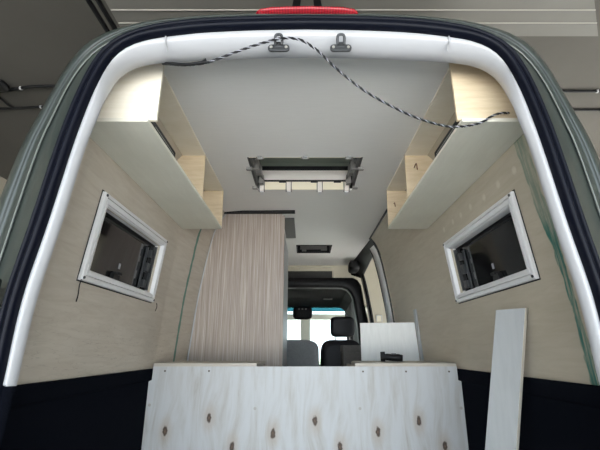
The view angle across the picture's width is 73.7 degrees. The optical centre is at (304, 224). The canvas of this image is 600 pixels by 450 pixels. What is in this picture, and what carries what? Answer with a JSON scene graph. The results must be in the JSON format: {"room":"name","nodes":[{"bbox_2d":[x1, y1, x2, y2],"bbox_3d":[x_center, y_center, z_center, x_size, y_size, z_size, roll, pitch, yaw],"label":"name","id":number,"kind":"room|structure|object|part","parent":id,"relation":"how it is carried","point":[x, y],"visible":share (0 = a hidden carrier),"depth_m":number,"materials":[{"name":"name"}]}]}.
{"room":"vehicle interior","nodes":[
{"label":"vehicle interior","id":0,"kind":"room"},
{"bbox_2d":[0,176,6,196],"bbox_3d":[-3.430,0.638,2.629,0.060,3.350,10.600,0,-17,0],"label":"wall","id":1,"kind":"structure","parent":0,"point":[2,180],"depth_m":4.48,"materials":[{"name":"beige"}]},
{"bbox_2d":[17,117,224,384],"bbox_3d":[-0.783,0.836,3.058,0.277,1.908,3.905,0,-17,0],"label":"wall","id":2,"kind":"structure","parent":0,"point":[105,331],"depth_m":1.76,"materials":[{"name":"beige wood"}]},
{"bbox_2d":[2,369,152,449],"bbox_3d":[-0.902,1.135,2.047,0.032,0.735,2.155,0,-17,0],"label":"lower wall panel","id":3,"kind":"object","parent":2,"relation":"attached to","point":[105,411],"depth_m":1.61,"materials":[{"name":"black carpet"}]},
{"bbox_2d":[76,189,167,302],"bbox_3d":[-0.875,0.151,1.980,0.108,0.380,0.792,0,-17,0],"label":"window","id":4,"kind":"structure","parent":2,"relation":"in","point":[117,258],"depth_m":1.93,"materials":[{"name":"white plastic"}]},
{"bbox_2d":[76,279,81,301],"bbox_3d":[-0.867,0.251,1.535,0.006,0.088,0.014,0,-17,0],"label":"hanging wire","id":5,"kind":"object","parent":4,"relation":"hanging from","point":[81,279],"visible":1,"depth_m":1.53,"materials":[{"name":"black plastic"}]},
{"bbox_3d":[-0.913,0.146,1.982,0.029,0.249,0.660,0,-17,0],"label":"pane","id":6,"kind":"part","parent":4,"relation":"part of","materials":[{"name":"glass"}]},
{"bbox_2d":[90,63,223,228],"bbox_3d":[-0.678,-0.305,2.098,0.287,0.282,1.326,0,-17,0],"label":"upper cabinet","id":7,"kind":"object","parent":2,"relation":"attached to","point":[126,128],"visible":0.8,"depth_m":1.76,"materials":[{"name":"grey wood"}]},
{"bbox_3d":[-0.677,-0.504,1.486,0.284,0.268,0.012,0,-17,0],"label":"panel","id":8,"kind":"part","parent":7,"relation":"part of","materials":[{"name":"brown wood"}]},
{"bbox_3d":[-0.691,-0.177,2.059,0.262,0.014,1.325,0,-17,0],"label":"panel","id":9,"kind":"part","parent":7,"relation":"part of","materials":[{"name":"grey wood"}]},
{"bbox_3d":[-0.571,-0.340,1.610,0.014,0.030,0.270,0,-17,0],"label":"rail","id":10,"kind":"part","parent":7,"relation":"part of","materials":[{"name":"black plastic"}]},
{"bbox_3d":[-0.689,-0.116,2.728,0.257,0.268,0.012,0,-17,0],"label":"panel","id":11,"kind":"part","parent":7,"relation":"part of","materials":[{"name":"brown wood"}]},
{"bbox_2d":[0,0,599,254],"bbox_3d":[0.000,-0.989,3.138,6.800,0.060,10.600,0,-17,0],"label":"ceiling","id":12,"kind":"structure","parent":0,"point":[39,39],"depth_m":2.64,"materials":[{"name":"grey metal"}]},
{"bbox_2d":[0,79,9,91],"bbox_3d":[-2.207,-1.005,2.879,0.120,0.058,0.120,0,-17,0],"label":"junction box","id":13,"kind":"object","parent":12,"relation":"attached to","point":[4,87],"visible":1,"depth_m":2.88,"materials":[{"name":"black plastic"}]},
{"bbox_2d":[0,97,13,108],"bbox_3d":[-2.350,-0.966,3.072,0.068,0.018,0.239,-9,-19,26],"label":"cable","id":14,"kind":"object","parent":12,"relation":"attached to","point":[1,99],"visible":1,"depth_m":3.11,"materials":[{"name":"black plastic"}]},
{"bbox_2d":[0,105,42,109],"bbox_3d":[-2.429,-0.930,3.186,0.976,0.027,0.034,-1,-17,2],"label":"cable","id":15,"kind":"object","parent":12,"relation":"attached to","point":[39,106],"visible":0.73,"depth_m":3.17,"materials":[{"name":"black plastic"}]},
{"bbox_2d":[0,84,54,92],"bbox_3d":[-2.241,-0.996,2.976,1.135,0.029,0.058,-2,-18,8],"label":"cable","id":16,"kind":"object","parent":12,"relation":"attached to","point":[52,85],"visible":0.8,"depth_m":2.92,"materials":[{"name":"black plastic"}]},
{"bbox_2d":[563,89,599,92],"bbox_3d":[2.196,-0.995,2.978,0.596,0.027,0.027,0,-17,0],"label":"cable","id":17,"kind":"object","parent":12,"relation":"attached to","point":[596,90],"visible":0.94,"depth_m":2.97,"materials":[{"name":"black plastic"}]},
{"bbox_2d":[574,109,599,110],"bbox_3d":[2.415,-0.923,3.210,0.546,0.020,0.020,0,-17,0],"label":"cable","id":18,"kind":"object","parent":12,"relation":"attached to","point":[574,109],"visible":0.86,"depth_m":3.20,"materials":[{"name":"black plastic"}]},
{"bbox_2d":[164,58,448,264],"bbox_3d":[0.000,-0.064,3.370,1.400,0.012,3.965,0,-17,0],"label":"ceiling","id":19,"kind":"structure","parent":0,"point":[237,110],"depth_m":1.97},
{"bbox_2d":[224,210,294,213],"bbox_3d":[-0.367,-0.104,3.204,0.575,0.010,0.065,0,-17,0],"label":"ceiling strip","id":20,"kind":"object","parent":19,"relation":"attached to","point":[246,211],"visible":1,"depth_m":3.20,"materials":[{"name":"black plastic"}]},
{"bbox_2d":[285,218,295,237],"bbox_3d":[-0.138,0.035,3.651,0.095,0.008,0.610,0,-17,0],"label":"ceiling plate","id":21,"kind":"object","parent":19,"relation":"attached to","point":[289,222],"visible":0.79,"depth_m":3.63,"materials":[{"name":"grey"}]},
{"bbox_2d":[246,156,363,194],"bbox_3d":[0.000,-0.405,2.584,0.714,0.230,0.569,0,-17,0],"label":"skylight","id":22,"kind":"object","parent":19,"relation":"attached to","point":[288,174],"visible":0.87,"depth_m":2.79,"materials":[{"name":"beige plastic"}]},
{"bbox_3d":[-0.303,-0.372,2.565,0.052,0.100,0.388,0,-17,0],"label":"opening arm","id":23,"kind":"part","parent":22,"relation":"part of","materials":[{"name":"grey plastic"}]},
{"bbox_3d":[0.303,-0.372,2.565,0.052,0.100,0.388,0,-17,0],"label":"opening arm","id":24,"kind":"part","parent":22,"relation":"part of","materials":[{"name":"grey plastic"}]},
{"bbox_2d":[296,245,331,252],"bbox_3d":[0.098,0.180,4.425,0.385,0.186,0.365,0,-17,0],"label":"ceiling vent","id":25,"kind":"object","parent":19,"relation":"in","point":[300,248],"visible":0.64,"depth_m":4.56,"materials":[{"name":"black plastic"}]},
{"bbox_3d":[0.098,0.270,4.560,0.305,0.065,0.018,0,-17,0],"label":"frame","id":26,"kind":"part","parent":25,"relation":"part of","materials":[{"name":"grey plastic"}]},
{"bbox_2d":[288,257,394,322],"bbox_3d":[0.000,2.231,7.726,6.800,3.350,0.080,0,-17,0],"label":"wall","id":27,"kind":"structure","parent":0,"point":[371,277],"depth_m":8.00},
{"bbox_2d":[287,306,367,339],"bbox_3d":[-0.015,2.234,7.704,2.470,1.330,0.060,0,-17,0],"label":"window","id":28,"kind":"structure","parent":27,"relation":"in","point":[305,324],"depth_m":7.79,"materials":[{"name":"white"}]},
{"bbox_2d":[376,315,381,320],"bbox_3d":[1.448,1.819,7.802,0.115,0.120,0.020,0,-17,0],"label":"wall socket","id":29,"kind":"object","parent":27,"relation":"attached to","point":[378,317],"visible":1,"depth_m":7.80,"materials":[{"name":"grey paint"}]},
{"bbox_2d":[105,0,597,35],"bbox_3d":[0.284,-1.139,1.446,2.369,0.044,1.179,0,-17,0],"label":"garage door","id":30,"kind":"structure","parent":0,"point":[515,17],"depth_m":1.85,"materials":[{"name":"metal"}]},
{"bbox_2d":[86,0,116,31],"bbox_3d":[-0.961,-1.129,1.458,0.054,0.026,1.210,0,-17,0],"label":"rail","id":31,"kind":"object","parent":30,"relation":"attached to","point":[89,2],"depth_m":1.89,"materials":[{"name":"black metal"}]},
{"bbox_3d":[-0.941,-1.132,1.459,0.014,0.020,1.210,0,-17,0],"label":"guide rail","id":32,"kind":"part","parent":31,"relation":"part of","materials":[{"name":"black metal"}]},
{"bbox_2d":[292,0,321,5],"bbox_3d":[0.009,-0.980,1.643,0.136,0.144,0.152,0,-17,0],"label":"bracket","id":33,"kind":"object","parent":30,"relation":"attached to","point":[295,2],"visible":0.44,"depth_m":1.64,"materials":[{"name":"black plastic"}]},
{"bbox_3d":[-0.036,-0.920,1.650,0.036,0.035,0.107,2,-17,-7],"label":"leg","id":34,"kind":"part","parent":33,"relation":"part of","materials":[{"name":"black plastic"}]},
{"bbox_3d":[0.052,-0.920,1.650,0.036,0.035,0.108,-3,-18,8],"label":"leg","id":35,"kind":"part","parent":33,"relation":"part of","materials":[{"name":"black plastic"}]},
{"bbox_3d":[0.221,-1.025,1.817,2.241,0.040,0.075,0,-17,0],"label":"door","id":36,"kind":"part","parent":30,"relation":"part of","materials":[{"name":"metal"}]},
{"bbox_3d":[0.251,-1.002,1.891,2.301,0.040,0.074,0,-17,0],"label":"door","id":37,"kind":"part","parent":30,"relation":"part of","materials":[{"name":"metal"}]},
{"bbox_3d":[0.284,-0.977,1.970,2.369,0.040,0.084,0,-17,0],"label":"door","id":38,"kind":"part","parent":30,"relation":"part of","materials":[{"name":"metal"}]},
{"bbox_2d":[371,112,598,385],"bbox_3d":[0.784,0.639,2.428,0.276,1.908,2.586,0,-17,0],"label":"wall","id":39,"kind":"structure","parent":0,"point":[557,346],"depth_m":1.89,"materials":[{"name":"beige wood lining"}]},
{"bbox_2d":[386,63,523,228],"bbox_3d":[0.685,-0.305,2.098,0.273,0.282,1.326,0,-17,0],"label":"upper cabinet","id":40,"kind":"object","parent":39,"relation":"attached to","point":[463,155],"visible":0.82,"depth_m":1.76,"materials":[{"name":"grey wood"}]},
{"bbox_3d":[0.689,-0.116,2.728,0.257,0.268,0.012,0,-17,0],"label":"panel","id":41,"kind":"part","parent":40,"relation":"part of","materials":[{"name":"brown wood"}]},
{"bbox_3d":[0.571,-0.340,1.610,0.014,0.030,0.270,0,-17,0],"label":"rail","id":42,"kind":"part","parent":40,"relation":"part of","materials":[{"name":"black plastic"}]},
{"bbox_3d":[0.691,-0.177,2.059,0.262,0.014,1.325,0,-17,0],"label":"panel","id":43,"kind":"part","parent":40,"relation":"part of","materials":[{"name":"grey wood"}]},
{"bbox_3d":[0.684,-0.504,1.486,0.270,0.268,0.012,0,-17,0],"label":"panel","id":44,"kind":"part","parent":40,"relation":"part of","materials":[{"name":"brown wood"}]},
{"bbox_2d":[443,189,540,303],"bbox_3d":[0.876,0.155,1.954,0.106,0.366,0.839,0,-17,0],"label":"window","id":45,"kind":"structure","parent":39,"relation":"in","point":[493,253],"depth_m":1.89,"materials":[{"name":"white plastic"}]},
{"bbox_3d":[0.915,0.149,1.956,0.028,0.235,0.707,0,-17,0],"label":"pane","id":46,"kind":"part","parent":45,"relation":"part of","materials":[{"name":"glass"}]},
{"bbox_2d":[457,369,599,449],"bbox_3d":[0.902,1.135,2.047,0.032,0.735,2.155,0,-17,0],"label":"lower wall panel","id":47,"kind":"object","parent":39,"relation":"attached to","point":[555,415],"depth_m":1.49,"materials":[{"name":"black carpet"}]},
{"bbox_3d":[0.000,1.982,3.477,1.800,0.030,5.580,0,-17,0],"label":"floor","id":48,"kind":"structure","parent":0,"visible":0},
{"bbox_2d":[187,214,287,365],"bbox_3d":[-0.516,0.930,3.338,0.703,1.896,0.794,0,-17,0],"label":"wardrobe","id":49,"kind":"object","parent":48,"relation":"on","point":[242,303],"visible":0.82,"depth_m":3.06,"materials":[{"name":"grey wood"}]},
{"bbox_3d":[-0.174,1.005,3.333,0.016,1.750,0.758,0,-17,0],"label":"panel","id":50,"kind":"part","parent":49,"relation":"part of","materials":[{"name":"white wood"}]},
{"bbox_2d":[0,6,599,449],"bbox_3d":[0.008,1.034,3.888,2.149,2.144,5.920,0,-17,0],"label":"van","id":51,"kind":"object","parent":48,"relation":"on","point":[37,191],"visible":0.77,"depth_m":1.33,"materials":[{"name":"grey paint"}]},
{"bbox_2d":[256,6,357,13],"bbox_3d":[0.008,-0.801,1.528,0.386,0.022,0.088,0,-17,0],"label":"brake light","id":52,"kind":"object","parent":51,"relation":"attached to","point":[286,9],"depth_m":1.49,"materials":[{"name":"red plastic"}]},
{"bbox_2d":[288,265,355,277],"bbox_3d":[-0.020,0.652,5.357,1.360,0.165,0.285,0,-17,0],"label":"shelf","id":53,"kind":"object","parent":51,"relation":"attached to","point":[340,271],"visible":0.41,"depth_m":5.47,"materials":[{"name":"beige"}]},
{"bbox_2d":[162,37,509,127],"bbox_3d":[0.126,-0.469,1.366,1.277,0.277,0.155,1,-17,-3],"label":"cable","id":54,"kind":"object","parent":51,"relation":"hanging from","point":[204,61],"visible":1,"depth_m":1.33,"materials":[{"name":"black fabric"}]},
{"bbox_3d":[0.648,0.009,3.559,0.020,0.009,0.900,0,-17,0],"label":"ceiling edge trim","id":55,"kind":"part","parent":51,"relation":"part of","materials":[{"name":"black plastic"}]},
{"bbox_2d":[287,340,318,365],"bbox_3d":[-0.290,1.911,4.903,0.920,0.957,0.620,0,-17,0],"label":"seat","id":56,"kind":"object","parent":48,"relation":"on","point":[299,352],"visible":0.12,"depth_m":4.71,"materials":[{"name":"grey fabric"}]},
{"bbox_2d":[141,366,468,449],"bbox_3d":[0.000,1.184,2.226,1.802,0.748,0.020,0,-17,0],"label":"plywood sheet","id":57,"kind":"object","parent":48,"relation":"on","point":[188,407],"visible":1,"depth_m":2.26,"materials":[{"name":"white wood"}]},
{"bbox_2d":[154,361,265,365],"bbox_3d":[-0.580,0.891,2.575,0.604,0.018,0.514,0,-17,0],"label":"plywood board","id":58,"kind":"object","parent":57,"relation":"on","point":[176,363],"visible":1,"depth_m":2.33,"materials":[{"name":"white wood"}]},
{"bbox_2d":[351,361,455,365],"bbox_3d":[0.587,0.891,2.575,0.590,0.018,0.514,0,-17,0],"label":"plywood board","id":59,"kind":"object","parent":57,"relation":"on","point":[354,363],"visible":0.98,"depth_m":2.33,"materials":[{"name":"white wood"}]},
{"bbox_2d":[380,352,402,361],"bbox_3d":[0.561,0.853,2.594,0.143,0.062,0.062,-3,-18,10],"label":"tool","id":60,"kind":"object","parent":59,"relation":"on","point":[393,356],"visible":1,"depth_m":2.57,"materials":[{"name":"black plastic"}]},
{"bbox_2d":[320,316,358,365],"bbox_3d":[0.430,1.779,4.942,0.500,1.231,0.625,0,-17,0],"label":"seat","id":61,"kind":"object","parent":48,"relation":"on","point":[340,326],"visible":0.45,"depth_m":4.76,"materials":[{"name":"black fabric"}]},
{"bbox_3d":[0.430,1.669,4.738,0.500,0.591,0.170,0,-17,0],"label":"backrest","id":62,"kind":"part","parent":61,"relation":"part of","materials":[{"name":"black fabric"}]},
{"bbox_2d":[340,345,360,365],"bbox_3d":[0.468,1.647,3.938,0.195,0.885,0.310,0,-17,0],"label":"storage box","id":63,"kind":"object","parent":48,"relation":"on","point":[349,353],"visible":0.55,"depth_m":3.90,"materials":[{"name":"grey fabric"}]},
{"bbox_3d":[0.468,1.256,4.060,0.195,0.065,0.310,0,-17,0],"label":"lid","id":64,"kind":"part","parent":63,"relation":"part of","materials":[{"name":"grey plastic"}]},
{"bbox_2d":[360,322,419,360],"bbox_3d":[0.651,1.260,2.967,0.442,1.045,0.016,0,-17,0],"label":"board","id":65,"kind":"object","parent":48,"relation":"on","point":[398,338],"visible":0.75,"depth_m":3.08,"materials":[{"name":"white wood"}]},
{"bbox_2d":[413,309,423,360],"bbox_3d":[0.865,1.200,2.936,0.038,1.140,0.060,0,-17,0],"label":"board","id":66,"kind":"object","parent":48,"relation":"on","point":[414,310],"visible":0.47,"depth_m":3.04,"materials":[{"name":"white wood"}]},
{"bbox_2d":[485,308,527,449],"bbox_3d":[0.740,0.828,1.505,0.317,0.997,0.069,-8,-19,23],"label":"plank","id":67,"kind":"object","parent":48,"relation":"on","point":[508,357],"visible":1,"depth_m":1.54,"materials":[{"name":"beige wood"}]}
]}

